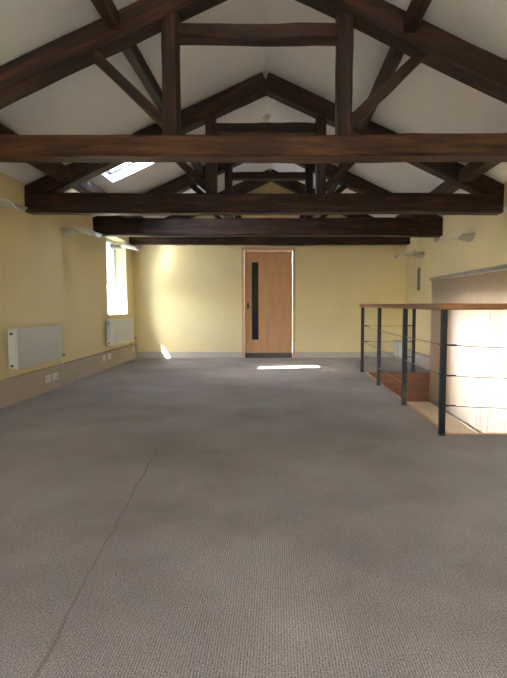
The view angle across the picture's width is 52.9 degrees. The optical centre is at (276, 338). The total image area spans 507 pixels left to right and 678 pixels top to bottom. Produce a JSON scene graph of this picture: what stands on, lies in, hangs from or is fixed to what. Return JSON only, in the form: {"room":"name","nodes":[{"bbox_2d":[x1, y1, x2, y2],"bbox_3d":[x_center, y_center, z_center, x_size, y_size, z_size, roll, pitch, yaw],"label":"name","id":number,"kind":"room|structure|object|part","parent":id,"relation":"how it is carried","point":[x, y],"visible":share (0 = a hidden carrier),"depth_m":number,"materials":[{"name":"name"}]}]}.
{"room":"empty loft office","nodes":[
{"label":"empty loft office","id":0,"kind":"room"},
{"bbox_2d":[0,172,134,379],"bbox_3d":[-2.955,-0.238,3.492,0.300,2.690,13.600,0,4,0],"label":"wall","id":1,"kind":"structure","parent":0,"point":[48,277],"depth_m":6.47,"materials":[{"name":"yellow paint"}]},
{"bbox_2d":[0,197,27,210],"bbox_3d":[-2.585,-1.249,4.687,0.440,0.138,0.340,0,4,0],"label":"wall lamp","id":2,"kind":"object","parent":1,"relation":"attached to","point":[3,202],"visible":1,"depth_m":4.62,"materials":[{"name":"grey metal"}]},
{"bbox_2d":[8,325,65,369],"bbox_3d":[-2.721,0.122,5.779,0.163,0.523,1.159,0,4,0],"label":"radiator","id":3,"kind":"object","parent":1,"relation":"attached to","point":[29,346],"visible":1,"depth_m":5.58,"materials":[{"name":"white metal"}]},
{"bbox_3d":[-2.713,0.108,5.211,0.073,0.404,0.008,0,4,0],"label":"panel","id":4,"kind":"part","parent":3,"relation":"part of","materials":[{"name":"white metal"}]},
{"bbox_2d":[52,372,57,379],"bbox_3d":[-2.757,0.464,6.335,0.015,0.088,0.135,0,4,0],"label":"wall socket","id":5,"kind":"object","parent":1,"relation":"attached to","point":[55,375],"visible":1,"depth_m":6.33,"materials":[{"name":"white plastic"}]},
{"bbox_2d":[0,344,136,408],"bbox_3d":[-2.776,0.664,3.552,0.058,0.282,13.000,0,4,0],"label":"baseboard","id":6,"kind":"structure","parent":1,"relation":"attached to","point":[15,389],"depth_m":6.44,"materials":[{"name":"beige paint"}]},
{"bbox_2d":[45,374,50,382],"bbox_3d":[-2.757,0.476,6.145,0.015,0.088,0.135,0,4,0],"label":"wall socket","id":7,"kind":"object","parent":6,"relation":"attached to","point":[48,377],"visible":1,"depth_m":6.13,"materials":[{"name":"white plastic"}]},
{"bbox_2d":[60,225,101,236],"bbox_3d":[-2.585,-1.416,6.741,0.440,0.138,0.340,0,4,0],"label":"wall lamp","id":8,"kind":"object","parent":1,"relation":"attached to","point":[66,232],"visible":1,"depth_m":6.64,"materials":[{"name":"grey metal"}]},
{"bbox_3d":[-2.720,-1.405,6.741,0.170,0.075,0.340,0,4,0],"label":"lamp shade","id":9,"kind":"part","parent":8,"relation":"part of","materials":[{"name":"grey metal"}]},
{"bbox_2d":[106,238,128,315],"bbox_3d":[-2.922,-1.098,8.932,0.285,1.360,1.110,0,4,0],"label":"window","id":10,"kind":"structure","parent":1,"relation":"in","point":[110,254],"depth_m":9.32,"materials":[{"name":"white paint"}]},
{"bbox_3d":[-3.034,-1.110,8.931,0.008,1.245,0.980,0,4,0],"label":"pane","id":11,"kind":"part","parent":10,"relation":"part of","materials":[{"name":"clear glass"}]},
{"bbox_3d":[-2.893,-0.434,8.976,0.225,0.029,1.110,0,4,0],"label":"sill","id":12,"kind":"part","parent":10,"relation":"part of","materials":[{"name":"metal"}]},
{"bbox_2d":[106,319,135,345],"bbox_3d":[-2.721,-0.084,8.862,0.163,0.513,1.319,0,4,0],"label":"radiator","id":13,"kind":"object","parent":1,"relation":"attached to","point":[120,331],"visible":1,"depth_m":8.61,"materials":[{"name":"white metal"}]},
{"bbox_3d":[-2.713,-0.093,8.214,0.073,0.394,0.008,0,4,0],"label":"panel","id":14,"kind":"part","parent":13,"relation":"part of","materials":[{"name":"white metal"}]},
{"bbox_2d":[110,242,140,250],"bbox_3d":[-2.585,-1.567,8.695,0.440,0.138,0.340,0,4,0],"label":"wall lamp","id":15,"kind":"object","parent":1,"relation":"attached to","point":[121,245],"visible":1,"depth_m":8.60,"materials":[{"name":"grey metal"}]},
{"bbox_3d":[-2.720,-1.556,8.696,0.170,0.075,0.340,0,4,0],"label":"lamp shade","id":16,"kind":"part","parent":15,"relation":"part of","materials":[{"name":"grey metal"}]},
{"bbox_2d":[0,0,506,163],"bbox_3d":[-0.135,-2.064,3.722,5.412,1.485,0.213,0,4,0],"label":"roof truss","id":17,"kind":"object","parent":1,"relation":"attached to","point":[480,69],"visible":0.99,"depth_m":3.67,"materials":[{"name":"brown wood"}]},
{"bbox_3d":[-0.773,-1.951,3.728,0.118,0.956,0.155,0,4,0],"label":"queen post","id":18,"kind":"part","parent":17,"relation":"part of","materials":[{"name":"brown wood"}]},
{"bbox_3d":[0.491,-1.951,3.728,0.117,0.956,0.160,0,4,0],"label":"queen post","id":19,"kind":"part","parent":17,"relation":"part of","materials":[{"name":"brown wood"}]},
{"bbox_2d":[24,72,503,215],"bbox_3d":[-0.135,-2.170,5.716,5.406,1.531,0.214,0,4,0],"label":"roof truss","id":20,"kind":"object","parent":1,"relation":"attached to","point":[46,195],"visible":0.74,"depth_m":5.66,"materials":[{"name":"brown wood"}]},
{"bbox_3d":[-0.739,-2.091,5.721,0.120,0.941,0.157,0,4,0],"label":"queen post","id":21,"kind":"part","parent":20,"relation":"part of","materials":[{"name":"brown wood"}]},
{"bbox_3d":[0.488,-2.092,5.725,0.120,0.941,0.158,0,4,0],"label":"queen post","id":22,"kind":"part","parent":20,"relation":"part of","materials":[{"name":"brown wood"}]},
{"bbox_2d":[93,163,442,237],"bbox_3d":[-0.137,-2.328,7.811,5.406,1.503,0.215,0,4,0],"label":"roof truss","id":23,"kind":"object","parent":1,"relation":"attached to","point":[421,225],"visible":0.66,"depth_m":7.75,"materials":[{"name":"brown wood"}]},
{"bbox_3d":[-0.741,-2.271,7.815,0.118,0.861,0.158,0,4,0],"label":"queen post","id":24,"kind":"part","parent":23,"relation":"part of","materials":[{"name":"brown wood"}]},
{"bbox_3d":[0.489,-2.272,7.817,0.118,0.861,0.156,0,4,0],"label":"queen post","id":25,"kind":"part","parent":23,"relation":"part of","materials":[{"name":"brown wood"}]},
{"bbox_2d":[129,169,409,245],"bbox_3d":[-0.133,-2.501,9.714,5.410,1.414,0.218,0,4,0],"label":"roof truss","id":26,"kind":"object","parent":1,"relation":"attached to","point":[245,186],"visible":0.3,"depth_m":9.66,"materials":[{"name":"brown wood"}]},
{"bbox_2d":[0,358,506,677],"bbox_3d":[2.885,0.864,3.566,11.980,0.120,13.600,0,4,0],"label":"floor","id":27,"kind":"structure","parent":0,"point":[160,517],"depth_m":2.40,"materials":[{"name":"carpet"}]},
{"bbox_2d":[394,340,401,359],"bbox_3d":[2.344,0.206,9.817,0.113,0.360,0.378,0,4,0],"label":"box","id":28,"kind":"object","parent":27,"relation":"on","point":[397,345],"visible":0.62,"depth_m":9.69,"materials":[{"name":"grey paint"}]},
{"bbox_2d":[360,303,506,435],"bbox_3d":[1.903,0.117,5.966,1.248,1.052,3.916,0,4,0],"label":"stair railing","id":29,"kind":"object","parent":27,"relation":"on","point":[444,307],"visible":1,"depth_m":4.46,"materials":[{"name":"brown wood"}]},
{"bbox_3d":[1.322,0.010,7.878,0.044,0.997,0.044,0,4,0],"label":"post","id":30,"kind":"part","parent":29,"relation":"part of","materials":[{"name":"black metal"}]},
{"bbox_3d":[1.322,0.096,6.591,0.044,0.997,0.044,0,4,0],"label":"post","id":31,"kind":"part","parent":29,"relation":"part of","materials":[{"name":"black metal"}]},
{"bbox_3d":[1.322,0.184,5.274,0.044,0.997,0.044,0,4,0],"label":"post","id":32,"kind":"part","parent":29,"relation":"part of","materials":[{"name":"black metal"}]},
{"bbox_3d":[2.115,0.010,7.878,0.044,0.997,0.044,0,4,0],"label":"post","id":33,"kind":"part","parent":29,"relation":"part of","materials":[{"name":"black metal"}]},
{"bbox_3d":[1.899,-0.384,5.933,1.241,0.049,3.916,0,4,0],"label":"handrail","id":34,"kind":"part","parent":29,"relation":"part of","materials":[{"name":"brown wood"}]},
{"bbox_3d":[1.322,0.266,4.057,0.044,0.997,0.044,0,4,0],"label":"post","id":35,"kind":"part","parent":29,"relation":"part of","materials":[{"name":"black metal"}]},
{"bbox_2d":[0,0,506,218],"bbox_3d":[-0.125,-2.175,3.337,6.342,1.599,13.550,0,4,0],"label":"ceiling","id":36,"kind":"structure","parent":0,"point":[87,101],"depth_m":4.71,"materials":[{"name":"white paint"}]},
{"bbox_2d":[0,123,143,217],"bbox_3d":[-2.344,-1.663,3.394,0.163,0.143,12.995,0,4,0],"label":"purlin","id":37,"kind":"object","parent":36,"relation":"attached to","point":[58,171],"visible":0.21,"depth_m":5.43,"materials":[{"name":"brown wood"}]},
{"bbox_2d":[106,163,132,174],"bbox_3d":[-1.813,-2.393,6.540,0.883,0.447,0.430,0,4,0],"label":"window","id":38,"kind":"structure","parent":36,"relation":"attached to","point":[124,165],"depth_m":6.72,"materials":[{"name":"white glass"}]},
{"bbox_2d":[91,0,203,175],"bbox_3d":[-1.155,-2.237,3.356,0.097,0.123,12.995,0,4,0],"label":"purlin","id":39,"kind":"object","parent":36,"relation":"attached to","point":[106,9],"visible":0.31,"depth_m":4.14,"materials":[{"name":"brown wood"}]},
{"bbox_2d":[262,114,270,120],"bbox_3d":[-0.155,-3.021,6.934,0.140,0.088,0.140,0,4,0],"label":"smoke detector","id":40,"kind":"object","parent":36,"relation":"attached to","point":[266,117],"visible":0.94,"depth_m":6.89,"materials":[{"name":"white plastic"}]},
{"bbox_2d":[327,0,431,192],"bbox_3d":[0.944,-2.218,3.357,0.097,0.122,12.995,0,4,0],"label":"purlin","id":41,"kind":"object","parent":36,"relation":"attached to","point":[417,9],"visible":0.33,"depth_m":4.01,"materials":[{"name":"brown wood"}]},
{"bbox_2d":[395,162,501,217],"bbox_3d":[2.095,-1.663,3.394,0.163,0.143,12.995,0,4,0],"label":"purlin","id":42,"kind":"object","parent":36,"relation":"attached to","point":[471,171],"visible":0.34,"depth_m":5.47,"materials":[{"name":"brown wood"}]},
{"bbox_2d":[133,171,406,351],"bbox_3d":[-0.140,-1.308,10.060,5.930,3.950,0.250,0,4,0],"label":"wall","id":43,"kind":"structure","parent":0,"point":[188,298],"depth_m":9.96,"materials":[{"name":"yellow paint"}]},
{"bbox_2d":[137,352,393,357],"bbox_3d":[-0.170,0.311,10.032,5.190,0.122,0.022,0,4,0],"label":"baseboard","id":44,"kind":"structure","parent":43,"relation":"attached to","point":[139,354],"depth_m":10.02,"materials":[{"name":"beige paint"}]},
{"bbox_2d":[241,247,295,357],"bbox_3d":[-0.166,-0.709,10.026,1.052,2.158,0.138,0,4,0],"label":"door frame","id":45,"kind":"structure","parent":43,"relation":"attached to","point":[243,249],"depth_m":9.96,"materials":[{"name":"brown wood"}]},
{"bbox_2d":[245,251,291,357],"bbox_3d":[-0.166,-0.672,10.004,0.936,2.088,0.098,0,4,0],"label":"door","id":46,"kind":"structure","parent":43,"relation":"in","point":[268,274],"depth_m":10.01,"materials":[{"name":"orange wood"}]},
{"bbox_3d":[-0.429,-0.745,10.025,0.136,1.521,0.015,0,4,0],"label":"glass panel","id":47,"kind":"part","parent":46,"relation":"part of","materials":[{"name":"black glass"}]},
{"bbox_2d":[408,402,477,432],"bbox_3d":[1.500,1.171,5.571,2.050,0.100,4.640,0,4,0],"label":"floor","id":48,"kind":"structure","parent":0,"point":[452,425],"depth_m":6.70,"materials":[{"name":"beige wood"}]},
{"bbox_2d":[369,372,438,401],"bbox_3d":[1.963,0.741,7.856,1.116,0.454,0.022,0,4,0],"label":"stair steps","id":49,"kind":"structure","parent":48,"relation":"on","point":[419,381],"depth_m":7.85,"materials":[{"name":"brown wood"}]},
{"bbox_2d":[406,182,506,431],"bbox_3d":[2.675,-0.116,3.500,0.300,2.945,13.600,0,4,0],"label":"wall","id":50,"kind":"structure","parent":0,"point":[488,248],"depth_m":7.41,"materials":[{"name":"yellow paint"}]},
{"bbox_2d":[395,250,424,258],"bbox_3d":[2.305,-1.468,8.872,0.440,0.138,0.340,0,4,0],"label":"wall lamp","id":51,"kind":"object","parent":50,"relation":"attached to","point":[420,255],"visible":1,"depth_m":8.77,"materials":[{"name":"grey metal"}]},
{"bbox_3d":[2.440,-1.457,8.873,0.170,0.075,0.340,0,4,0],"label":"lamp shade","id":52,"kind":"part","parent":51,"relation":"part of","materials":[{"name":"grey metal"}]},
{"bbox_2d":[417,267,420,289],"bbox_3d":[2.516,-1.064,9.029,0.018,0.400,0.120,0,4,0],"label":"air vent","id":53,"kind":"object","parent":50,"relation":"in","point":[418,273],"visible":1,"depth_m":9.03,"materials":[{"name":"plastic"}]},
{"bbox_2d":[407,349,438,371],"bbox_3d":[2.465,0.345,8.945,0.120,0.200,2.195,0,4,0],"label":"baseboard","id":54,"kind":"structure","parent":50,"relation":"attached to","point":[422,360],"depth_m":8.53,"materials":[{"name":"beige paint"}]},
{"bbox_2d":[365,372,506,434],"bbox_3d":[1.944,0.690,5.974,1.163,0.106,3.770,0,4,0],"label":"trim","id":55,"kind":"structure","parent":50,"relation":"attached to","point":[370,375],"depth_m":4.57,"materials":[{"name":"brown wood"}]},
{"bbox_2d":[433,230,474,242],"bbox_3d":[2.305,-1.330,6.646,0.440,0.138,0.340,0,4,0],"label":"wall lamp","id":56,"kind":"object","parent":50,"relation":"attached to","point":[469,237],"visible":1,"depth_m":6.55,"materials":[{"name":"grey metal"}]},
{"bbox_3d":[2.230,-1.330,6.646,0.290,0.138,0.330,0,4,0],"label":"lamp shade","id":57,"kind":"part","parent":56,"relation":"part of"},
{"bbox_3d":[2.440,-1.318,6.647,0.170,0.075,0.340,0,4,0],"label":"lamp shade","id":58,"kind":"part","parent":56,"relation":"part of","materials":[{"name":"grey metal"}]},
{"bbox_2d":[429,264,506,432],"bbox_3d":[2.420,0.136,6.010,0.210,1.897,3.575,0,4,0],"label":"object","id":59,"kind":"structure","parent":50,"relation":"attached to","point":[491,287],"depth_m":6.03,"materials":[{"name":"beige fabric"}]}
]}

